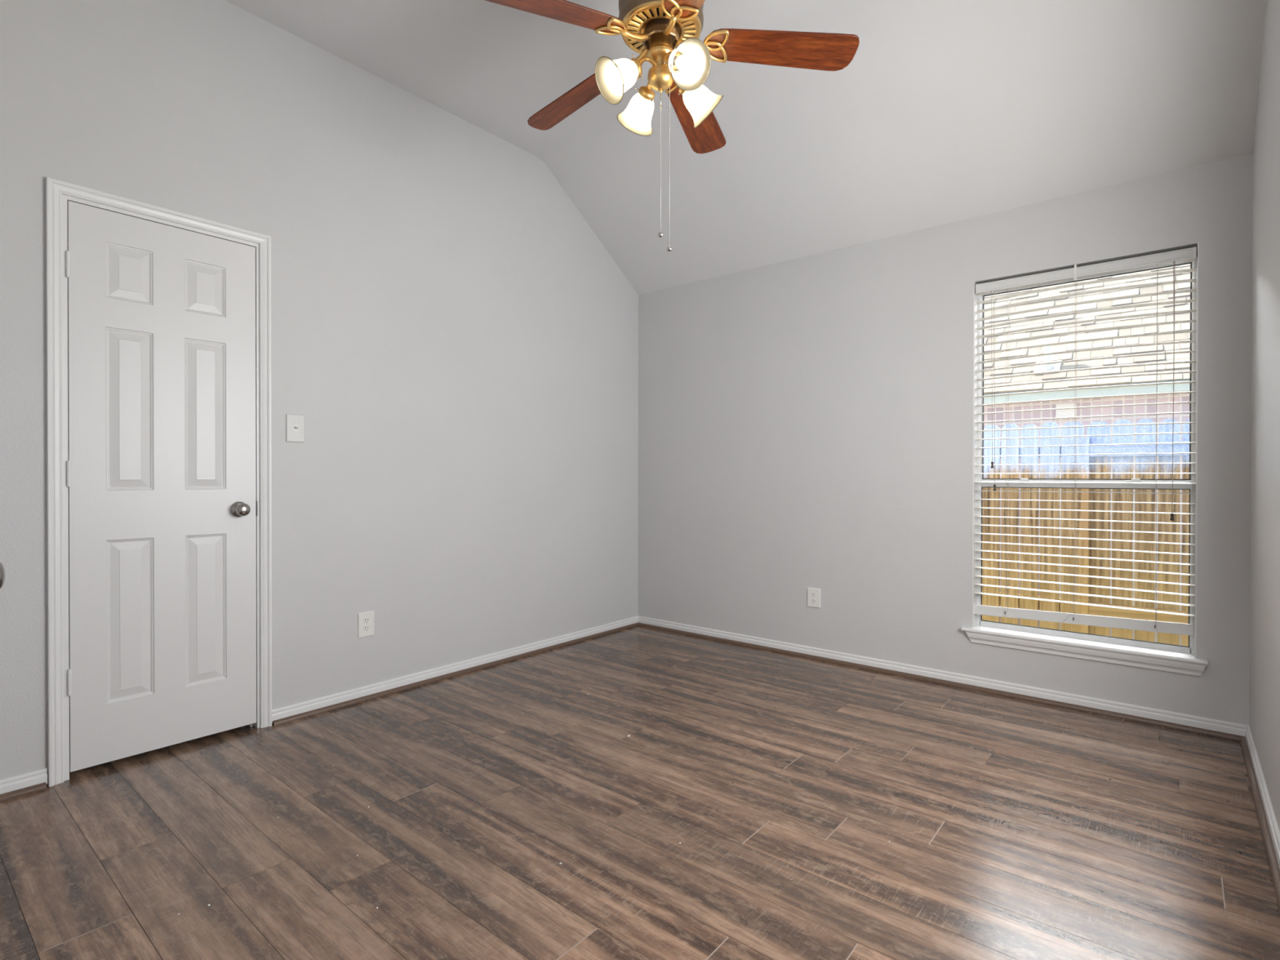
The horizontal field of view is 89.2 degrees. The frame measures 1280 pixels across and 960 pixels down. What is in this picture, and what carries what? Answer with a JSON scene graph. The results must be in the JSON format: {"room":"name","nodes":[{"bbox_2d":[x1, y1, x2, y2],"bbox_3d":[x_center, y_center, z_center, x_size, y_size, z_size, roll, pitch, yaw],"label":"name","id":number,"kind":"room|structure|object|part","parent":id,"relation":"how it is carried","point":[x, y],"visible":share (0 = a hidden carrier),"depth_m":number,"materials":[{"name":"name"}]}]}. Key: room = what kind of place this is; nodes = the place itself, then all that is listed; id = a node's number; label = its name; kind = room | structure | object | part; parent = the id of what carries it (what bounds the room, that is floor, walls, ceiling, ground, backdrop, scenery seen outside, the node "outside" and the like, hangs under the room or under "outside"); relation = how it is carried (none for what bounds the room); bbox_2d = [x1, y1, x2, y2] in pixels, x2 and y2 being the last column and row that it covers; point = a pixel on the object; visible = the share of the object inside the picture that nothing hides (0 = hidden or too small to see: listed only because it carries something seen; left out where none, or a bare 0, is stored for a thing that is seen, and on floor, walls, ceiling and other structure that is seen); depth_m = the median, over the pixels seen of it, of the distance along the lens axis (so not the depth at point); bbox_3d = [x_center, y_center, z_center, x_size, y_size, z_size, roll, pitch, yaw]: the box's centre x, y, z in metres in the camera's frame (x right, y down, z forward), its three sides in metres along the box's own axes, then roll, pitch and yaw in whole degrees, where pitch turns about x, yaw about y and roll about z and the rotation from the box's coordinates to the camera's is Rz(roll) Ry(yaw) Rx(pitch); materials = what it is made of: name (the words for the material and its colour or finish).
{"room":"empty bedroom","nodes":[
{"label":"empty bedroom","id":0,"kind":"room"},
{"bbox_2d":[0,0,638,786],"bbox_3d":[-1.245,-0.496,3.447,0.150,3.250,3.980,0,0,40],"label":"wall","id":1,"kind":"structure","parent":0,"point":[455,344],"depth_m":3.17,"materials":[{"name":"paint"}]},
{"bbox_2d":[0,782,46,801],"bbox_3d":[-2.214,1.076,2.136,0.018,0.019,0.388,0,0,40],"label":"trim","id":2,"kind":"structure","parent":1,"relation":"attached to","point":[42,786],"depth_m":2.24,"materials":[{"name":"brown wood"}]},
{"bbox_2d":[0,768,47,794],"bbox_3d":[-2.228,1.047,2.143,0.012,0.052,0.406,0,0,40],"label":"baseboard","id":3,"kind":"structure","parent":1,"relation":"attached to","point":[33,778],"depth_m":2.25,"materials":[{"name":"paint"}]},
{"bbox_2d":[45,177,271,786],"bbox_3d":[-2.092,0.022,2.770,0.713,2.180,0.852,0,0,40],"label":"door","id":4,"kind":"structure","parent":1,"relation":"in","point":[159,435],"depth_m":2.54,"materials":[{"name":"white paint"}]},
{"bbox_3d":[-1.687,0.126,2.752,0.065,0.067,0.067,0,0,40],"label":"knob","id":5,"kind":"part","parent":4,"relation":"part of","materials":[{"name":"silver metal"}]},
{"bbox_2d":[285,413,305,442],"bbox_3d":[-1.556,-0.234,2.939,0.022,0.126,0.081,0,0,40],"label":"light switch","id":6,"kind":"object","parent":1,"relation":"attached to","point":[295,424],"visible":1,"depth_m":2.94,"materials":[{"name":"beige plastic"}]},
{"bbox_2d":[357,610,373,638],"bbox_3d":[-1.350,0.712,3.204,0.008,0.123,0.082,0,0,40],"label":"wall outlet","id":7,"kind":"object","parent":1,"relation":"attached to","point":[365,620],"visible":1,"depth_m":3.20,"materials":[{"name":"beige plastic"}]},
{"bbox_2d":[363,625,369,631],"bbox_3d":[-1.349,0.732,3.202,0.003,0.029,0.034,0,0,40],"label":"receptacle","id":8,"kind":"object","parent":7,"relation":"attached to","point":[366,628],"depth_m":3.20,"materials":[{"name":"beige plastic"}]},
{"bbox_2d":[363,617,369,623],"bbox_3d":[-1.349,0.693,3.202,0.003,0.029,0.034,0,0,40],"label":"receptacle","id":9,"kind":"object","parent":7,"relation":"attached to","point":[366,620],"depth_m":3.20,"materials":[{"name":"beige plastic"}]},
{"bbox_2d":[271,615,638,722],"bbox_3d":[-0.819,1.040,3.844,0.012,0.052,2.536,0,0,40],"label":"baseboard","id":10,"kind":"structure","parent":1,"relation":"attached to","point":[308,705],"depth_m":3.48,"materials":[{"name":"paint"}]},
{"bbox_2d":[272,622,638,725],"bbox_3d":[-0.810,1.068,3.831,0.018,0.019,2.520,0,0,40],"label":"trim","id":11,"kind":"structure","parent":1,"relation":"attached to","point":[323,709],"depth_m":3.47,"materials":[{"name":"brown wood"}]},
{"bbox_2d":[0,626,1279,959],"bbox_3d":[-0.423,1.120,1.605,3.720,0.060,5.480,0,0,40],"label":"floor","id":12,"kind":"structure","parent":0,"point":[476,786],"depth_m":2.01,"materials":[{"name":"brown wood"}]},
{"bbox_2d":[225,0,1266,294],"bbox_3d":[0.092,-1.691,2.334,3.618,0.870,3.980,0,0,40],"label":"ceiling","id":13,"kind":"structure","parent":0,"point":[943,112],"depth_m":3.04,"materials":[{"name":"paint"}]},
{"bbox_2d":[484,0,859,251],"bbox_3d":[0.040,-1.403,2.292,1.232,1.206,1.277,0,0,40],"label":"ceiling fan","id":14,"kind":"object","parent":13,"relation":"hanging from","point":[665,34],"visible":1,"depth_m":2.22,"materials":[{"name":"brown wood"}]},
{"bbox_3d":[-0.274,-1.479,2.036,0.509,0.083,0.140,0,0,-32],"label":"blade","id":15,"kind":"part","parent":14,"relation":"part of","materials":[{"name":"brown wood"}]},
{"bbox_3d":[-0.243,-1.481,2.517,0.509,0.083,0.140,0,0,40],"label":"blade","id":16,"kind":"part","parent":14,"relation":"part of","materials":[{"name":"brown wood"}]},
{"bbox_3d":[-0.083,-1.347,2.188,0.136,0.151,0.157,0,0,40],"label":"lamp shade","id":17,"kind":"part","parent":14,"relation":"part of","materials":[{"name":"white glass"}]},
{"bbox_3d":[-0.064,-1.361,2.187,0.050,0.058,0.063,0,0,40],"label":"bulb","id":18,"kind":"part","parent":14,"relation":"part of","materials":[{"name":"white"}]},
{"bbox_3d":[0.005,-1.348,2.411,0.157,0.151,0.136,0,0,40],"label":"lamp shade","id":19,"kind":"part","parent":14,"relation":"part of","materials":[{"name":"white glass"}]},
{"bbox_3d":[0.004,-1.411,2.229,0.111,0.087,0.061,0,0,-43],"label":"light arm","id":20,"kind":"part","parent":14,"relation":"part of","materials":[{"name":"gold metal"}]},
{"bbox_3d":[0.046,-1.412,2.324,0.061,0.087,0.111,0,0,-43],"label":"light arm","id":21,"kind":"part","parent":14,"relation":"part of","materials":[{"name":"gold metal"}]},
{"bbox_3d":[0.072,-1.383,2.256,0.092,0.076,0.092,0,0,40],"label":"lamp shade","id":22,"kind":"part","parent":14,"relation":"part of","materials":[{"name":"gold metal"}]},
{"bbox_3d":[0.072,-1.105,2.257,0.008,0.484,0.007,0,0,40],"label":"pull chain","id":23,"kind":"part","parent":14,"relation":"part of","materials":[{"name":"silver metal"}]},
{"bbox_3d":[0.072,-0.853,2.259,0.020,0.019,0.019,0,0,40],"label":"pull knob","id":24,"kind":"part","parent":14,"relation":"part of","materials":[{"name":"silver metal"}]},
{"bbox_3d":[0.103,-1.148,2.269,0.003,0.662,0.003,0,0,40],"label":"pull chain","id":25,"kind":"part","parent":14,"relation":"part of","materials":[{"name":"silver metal"}]},
{"bbox_3d":[0.103,-0.808,2.271,0.020,0.017,0.020,0,0,40],"label":"pull knob","id":26,"kind":"part","parent":14,"relation":"part of","materials":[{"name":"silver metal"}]},
{"bbox_3d":[0.098,-1.411,2.187,0.061,0.087,0.111,0,0,-43],"label":"light arm","id":27,"kind":"part","parent":14,"relation":"part of","materials":[{"name":"gold metal"}]},
{"bbox_2d":[672,56,678,66],"bbox_3d":[0.125,-1.389,2.155,0.027,0.042,0.044,0,0,-27],"label":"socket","id":28,"kind":"object","parent":14,"relation":"attached to","point":[674,63],"depth_m":2.15,"materials":[{"name":"gold metal"}]},
{"bbox_3d":[0.141,-1.412,2.281,0.111,0.087,0.061,0,0,-43],"label":"light arm","id":29,"kind":"part","parent":14,"relation":"part of","materials":[{"name":"gold metal"}]},
{"bbox_3d":[0.141,-1.361,2.119,0.063,0.058,0.050,0,0,40],"label":"bulb","id":30,"kind":"part","parent":14,"relation":"part of","materials":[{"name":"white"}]},
{"bbox_3d":[0.174,-1.477,1.858,0.140,0.083,0.509,0,0,-14],"label":"blade","id":31,"kind":"part","parent":14,"relation":"part of","materials":[{"name":"brown wood"}]},
{"bbox_3d":[0.140,-1.346,2.101,0.157,0.151,0.136,0,0,40],"label":"lamp shade","id":32,"kind":"part","parent":14,"relation":"part of","materials":[{"name":"white glass"}]},
{"bbox_3d":[0.224,-1.482,2.636,0.140,0.083,0.509,0,0,22],"label":"blade","id":33,"kind":"part","parent":14,"relation":"part of","materials":[{"name":"brown wood"}]},
{"bbox_3d":[0.228,-1.347,2.323,0.136,0.151,0.157,0,0,40],"label":"lamp shade","id":34,"kind":"part","parent":14,"relation":"part of","materials":[{"name":"white glass"}]},
{"bbox_3d":[0.481,-1.479,2.229,0.509,0.083,0.140,0,0,4],"label":"blade","id":35,"kind":"part","parent":14,"relation":"part of","materials":[{"name":"brown wood"}]},
{"bbox_2d":[638,152,1253,725],"bbox_3d":[1.370,-0.320,3.768,3.468,3.600,0.150,0,0,40],"label":"wall","id":36,"kind":"structure","parent":0,"point":[804,422],"depth_m":3.65,"materials":[{"name":"paint"}]},
{"bbox_2d":[807,586,820,608],"bbox_3d":[1.053,0.713,3.933,0.084,0.116,0.008,0,0,40],"label":"wall outlet","id":37,"kind":"object","parent":36,"relation":"attached to","point":[813,594],"visible":1,"depth_m":3.93,"materials":[{"name":"beige plastic"}]},
{"bbox_2d":[810,598,816,603],"bbox_3d":[1.051,0.733,3.932,0.034,0.029,0.003,0,0,40],"label":"receptacle","id":38,"kind":"object","parent":37,"relation":"attached to","point":[812,600],"depth_m":3.93,"materials":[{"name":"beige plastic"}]},
{"bbox_2d":[810,591,816,596],"bbox_3d":[1.051,0.694,3.932,0.034,0.029,0.003,0,0,40],"label":"receptacle","id":39,"kind":"object","parent":37,"relation":"attached to","point":[812,593],"depth_m":3.93,"materials":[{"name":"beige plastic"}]},
{"bbox_2d":[638,622,1243,741],"bbox_3d":[1.249,1.071,3.750,3.293,0.019,0.018,0,0,40],"label":"trim","id":40,"kind":"structure","parent":36,"relation":"attached to","point":[1184,727],"depth_m":3.33,"materials":[{"name":"brown wood"}]},
{"bbox_2d":[638,616,1248,736],"bbox_3d":[1.259,1.042,3.761,3.318,0.052,0.012,0,0,40],"label":"baseboard","id":41,"kind":"structure","parent":36,"relation":"attached to","point":[1233,728],"depth_m":3.33,"materials":[{"name":"paint"}]},
{"bbox_2d":[960,243,1208,676],"bbox_3d":[2.099,-0.091,3.132,0.968,1.873,0.170,0,0,40],"label":"window","id":42,"kind":"structure","parent":36,"relation":"in","point":[1172,658],"depth_m":3.10,"materials":[{"name":"paint"}]},
{"bbox_3d":[2.079,0.779,3.114,0.968,0.018,0.111,0,0,40],"label":"sill","id":43,"kind":"part","parent":42,"relation":"part of","materials":[{"name":"paint"}]},
{"bbox_2d":[973,246,1197,639],"bbox_3d":[2.091,-0.155,3.116,0.880,1.738,0.084,0,0,40],"label":"window blind","id":44,"kind":"object","parent":42,"relation":"attached to","point":[1186,255],"visible":1,"depth_m":3.10,"materials":[{"name":"beige plastic"}]},
{"bbox_3d":[1.797,-0.530,3.316,0.004,0.876,0.013,0,0,-9],"label":"tilt cord","id":45,"kind":"part","parent":44,"relation":"part of","materials":[{"name":"white fabric"}]},
{"bbox_3d":[1.806,-0.473,3.309,0.004,0.991,0.013,0,0,-9],"label":"tilt cord","id":46,"kind":"part","parent":44,"relation":"part of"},
{"bbox_3d":[1.875,-0.164,3.312,0.004,1.615,0.055,0,0,40],"label":"ladder cord","id":47,"kind":"part","parent":44,"relation":"part of","materials":[{"name":"white fabric"}]},
{"bbox_3d":[2.098,-0.163,3.127,0.004,1.615,0.055,0,0,40],"label":"ladder cord","id":48,"kind":"part","parent":44,"relation":"part of","materials":[{"name":"white fabric"}]},
{"bbox_3d":[2.090,0.668,3.125,0.874,0.070,0.034,0,0,40],"label":"rail","id":49,"kind":"part","parent":44,"relation":"part of","materials":[{"name":"white plastic"}]},
{"bbox_3d":[2.334,-0.161,2.932,0.004,1.615,0.055,0,0,40],"label":"ladder cord","id":50,"kind":"part","parent":44,"relation":"part of","materials":[{"name":"white fabric"}]},
{"bbox_3d":[2.319,0.601,2.888,0.012,0.229,0.043,0,0,-34],"label":"loose cord","id":51,"kind":"part","parent":44,"relation":"part of","materials":[{"name":"white fabric"}]},
{"bbox_3d":[2.350,-0.409,2.861,0.007,1.112,0.011,0,0,40],"label":"lift cord","id":52,"kind":"part","parent":44,"relation":"part of","materials":[{"name":"white fabric"}]},
{"bbox_3d":[2.129,0.386,3.165,0.861,0.771,0.024,0,0,40],"label":"sash","id":53,"kind":"part","parent":42,"relation":"part of","materials":[{"name":"white plastic"}]},
{"bbox_3d":[2.146,-0.488,3.179,0.861,1.045,0.020,0,0,40],"label":"sash","id":54,"kind":"part","parent":42,"relation":"part of","materials":[{"name":"clear glass"}]},
{"bbox_2d":[1248,0,1279,831],"bbox_3d":[1.378,-0.480,1.177,0.150,3.250,3.830,0,0,40],"label":"wall","id":55,"kind":"structure","parent":0,"point":[1264,574],"depth_m":2.23,"materials":[{"name":"paint"}]},
{"bbox_2d":[1240,736,1279,911],"bbox_3d":[1.350,1.085,1.305,0.018,0.019,3.655,0,0,40],"label":"trim","id":56,"kind":"structure","parent":55,"relation":"attached to","point":[1272,859],"depth_m":2.04,"materials":[{"name":"brown wood"}]},
{"bbox_2d":[1244,725,1279,868],"bbox_3d":[1.362,1.056,1.295,0.012,0.052,3.680,0,0,40],"label":"baseboard","id":57,"kind":"structure","parent":55,"relation":"attached to","point":[1271,819],"depth_m":2.14,"materials":[{"name":"paint"}]},
{"bbox_3d":[-1.131,-0.481,0.866,3.318,3.250,0.150,0,0,40],"label":"wall","id":58,"kind":"structure","parent":0,"visible":0},
{"bbox_2d":[0,561,4,589],"bbox_3d":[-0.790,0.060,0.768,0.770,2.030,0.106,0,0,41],"label":"door knob","id":59,"kind":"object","parent":58,"relation":"in","point":[2,567],"depth_m":1.01,"materials":[{"name":"silver metal"}]},
{"label":"outside","id":60,"kind":"structure","parent":0,"visible":0},
{"bbox_3d":[6.808,1.431,8.361,18.000,0.100,13.850,0,0,40],"label":"lawn","id":61,"kind":"structure","parent":60,"visible":0},
{"bbox_2d":[982,418,1189,646],"bbox_3d":[2.275,0.635,4.926,6.810,2.121,0.089,0,0,40],"label":"picket fence","id":62,"kind":"object","parent":61,"relation":"on","point":[987,600],"visible":0.11,"depth_m":4.31,"materials":[{"name":"brown wood"}]},
{"bbox_3d":[2.128,0.850,5.043,2.156,0.088,0.038,0,0,40],"label":"rail","id":63,"kind":"part","parent":62,"relation":"part of","materials":[{"name":"brown wood"}]},
{"bbox_3d":[2.129,-0.203,5.037,2.156,0.088,0.038,0,0,40],"label":"rail","id":64,"kind":"part","parent":62,"relation":"part of","materials":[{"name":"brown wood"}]},
{"bbox_3d":[2.978,0.709,4.344,0.044,1.980,0.089,0,0,40],"label":"post","id":65,"kind":"part","parent":62,"relation":"part of","materials":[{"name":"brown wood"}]},
{"bbox_3d":[3.815,0.860,3.630,2.158,0.088,0.038,0,0,40],"label":"rail","id":66,"kind":"part","parent":62,"relation":"part of","materials":[{"name":"brown wood"}]},
{"bbox_3d":[3.817,-0.193,3.624,2.158,0.088,0.038,0,0,40],"label":"rail","id":67,"kind":"part","parent":62,"relation":"part of","materials":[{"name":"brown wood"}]},
{"bbox_2d":[982,263,1190,645],"bbox_3d":[5.572,-0.781,7.628,12.612,4.330,5.538,0,0,40],"label":"house","id":68,"kind":"structure","parent":61,"relation":"on","point":[1178,397],"depth_m":5.87,"materials":[{"name":"brick"}]},
{"bbox_2d":[1054,403,1077,419],"bbox_3d":[3.792,-0.609,5.775,0.171,0.133,0.028,0,0,40],"label":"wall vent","id":69,"kind":"object","parent":68,"relation":"attached to","point":[1064,412],"depth_m":5.77,"materials":[{"name":"white"}]}
]}

